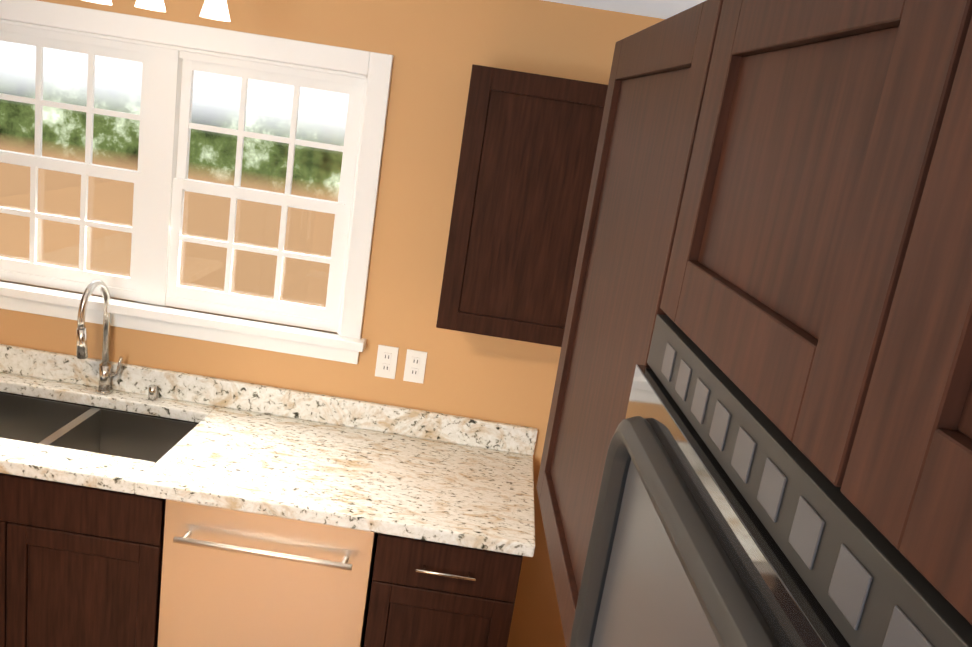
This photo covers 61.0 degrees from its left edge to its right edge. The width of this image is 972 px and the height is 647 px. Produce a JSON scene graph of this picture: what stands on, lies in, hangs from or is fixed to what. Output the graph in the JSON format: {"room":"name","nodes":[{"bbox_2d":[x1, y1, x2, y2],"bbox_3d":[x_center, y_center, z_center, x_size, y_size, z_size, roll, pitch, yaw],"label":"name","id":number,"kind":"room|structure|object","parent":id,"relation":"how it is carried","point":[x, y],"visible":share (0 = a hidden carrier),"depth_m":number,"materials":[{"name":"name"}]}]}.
{"room":"kitchen","nodes":[
{"label":"kitchen","id":0,"kind":"room"},
{"bbox_2d":[0,0,664,646],"bbox_3d":[-0.276,0.093,2.903,4.140,2.400,0.120,9,14,1],"label":"wall","id":1,"kind":"structure","parent":0,"point":[436,48],"depth_m":2.75,"materials":[{"name":"brown paint"}]},
{"bbox_2d":[0,0,393,363],"bbox_3d":[-1.100,-0.471,2.749,1.524,1.029,0.135,9,14,1],"label":"window","id":2,"kind":"structure","parent":1,"relation":"in","point":[161,181],"depth_m":2.76,"materials":[{"name":"white wood"}]},
{"bbox_2d":[375,345,398,378],"bbox_3d":[-0.344,0.133,2.849,0.070,0.114,0.009,9,14,1],"label":"electrical outlet","id":3,"kind":"object","parent":1,"relation":"attached to","point":[386,361],"visible":1,"depth_m":2.85,"materials":[{"name":"white plastic"}]},
{"bbox_2d":[403,349,426,383],"bbox_3d":[-0.245,0.149,2.848,0.070,0.114,0.009,9,14,1],"label":"electrical outlet","id":4,"kind":"object","parent":1,"relation":"attached to","point":[415,365],"visible":1,"depth_m":2.85,"materials":[{"name":"white plastic"}]},
{"bbox_2d":[436,64,607,346],"bbox_3d":[0.140,-0.356,2.535,0.460,0.767,0.335,9,14,1],"label":"upper cabinet","id":5,"kind":"object","parent":1,"relation":"attached to","point":[529,143],"visible":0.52,"depth_m":2.38,"materials":[{"name":"brown wood"}]},
{"bbox_2d":[543,0,705,18],"bbox_3d":[-0.238,-0.354,-0.446,4.380,0.100,6.400,9,14,1],"label":"ceiling","id":6,"kind":"structure","parent":0,"point":[663,9],"depth_m":2.40,"materials":[{"name":"white paint"}]},
{"bbox_2d":[83,0,229,21],"bbox_3d":[-0.966,-0.975,2.229,0.727,0.224,0.150,9,14,1],"label":"light fixture","id":7,"kind":"object","parent":6,"relation":"attached to","point":[215,10],"visible":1,"depth_m":2.19,"materials":[{"name":"white glass"}]},
{"bbox_3d":[-0.605,2.033,0.160,4.380,0.080,6.400,9,14,1],"label":"floor","id":8,"kind":"structure","parent":0,"visible":0},
{"bbox_2d":[0,391,197,646],"bbox_3d":[-1.419,0.758,2.740,0.927,0.868,0.615,9,14,1],"label":"base cabinet","id":9,"kind":"object","parent":8,"relation":"on","point":[80,566],"visible":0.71,"depth_m":2.41,"materials":[{"name":"brown wood"}]},
{"bbox_2d":[157,499,377,646],"bbox_3d":[-0.660,0.886,2.705,0.598,0.864,0.659,9,14,1],"label":"dishwasher","id":10,"kind":"object","parent":8,"relation":"on","point":[232,578],"visible":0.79,"depth_m":2.38,"materials":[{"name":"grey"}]},
{"bbox_2d":[364,533,522,646],"bbox_3d":[-0.149,0.961,2.710,0.418,0.868,0.651,9,14,1],"label":"base cabinet","id":11,"kind":"object","parent":8,"relation":"on","point":[424,593],"visible":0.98,"depth_m":2.37,"materials":[{"name":"brown wood"}]},
{"bbox_3d":[-2.173,0.832,1.991,0.631,0.868,2.173,9,14,1],"label":"base cabinet","id":12,"kind":"object","parent":8,"relation":"on","visible":0},
{"bbox_2d":[0,280,537,556],"bbox_3d":[-1.100,0.252,2.585,2.563,0.649,0.647,9,14,1],"label":"countertop","id":13,"kind":"structure","parent":12,"relation":"on","point":[359,465],"depth_m":2.23,"materials":[{"name":"beige stone"}]},
{"bbox_2d":[76,280,157,400],"bbox_3d":[-1.227,0.069,2.751,0.212,0.416,0.209,9,14,1],"label":"faucet","id":14,"kind":"object","parent":13,"relation":"on","point":[114,381],"depth_m":2.85,"materials":[{"name":"silver metal"}]},
{"label":"outside","id":15,"kind":"structure","parent":0,"visible":0},
{"bbox_2d":[0,41,348,306],"bbox_3d":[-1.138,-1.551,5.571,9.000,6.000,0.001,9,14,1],"label":"window panes","id":16,"kind":"structure","parent":15,"point":[104,120],"depth_m":5.74,"materials":[{"name":"clear glass"}]},
{"bbox_3d":[1.268,1.304,-0.927,1.660,2.400,5.160,8,14,-3],"label":"wall","id":17,"kind":"structure","parent":0,"visible":0},
{"bbox_2d":[536,0,722,646],"bbox_3d":[0.315,0.020,1.102,0.335,0.757,0.548,8,14,-3],"label":"upper cabinet","id":18,"kind":"object","parent":17,"relation":"attached to","point":[654,95],"visible":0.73,"depth_m":1.05,"materials":[{"name":"brown wood"}]},
{"bbox_2d":[570,314,971,646],"bbox_3d":[0.293,0.326,0.482,0.368,0.448,0.796,8,14,-3],"label":"microwave","id":19,"kind":"object","parent":17,"relation":"attached to","point":[728,513],"visible":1,"depth_m":0.53,"materials":[{"name":"stainless steel"},{"name":"gray plastic"},{"name":"glass"}]},
{"bbox_2d":[660,0,971,624],"bbox_3d":[0.364,-0.032,0.391,0.335,0.298,0.796,8,14,-3],"label":"wall cabinet","id":20,"kind":"object","parent":17,"relation":"attached to","point":[816,304],"visible":1,"depth_m":0.44,"materials":[{"name":"brown wood"}]}
]}

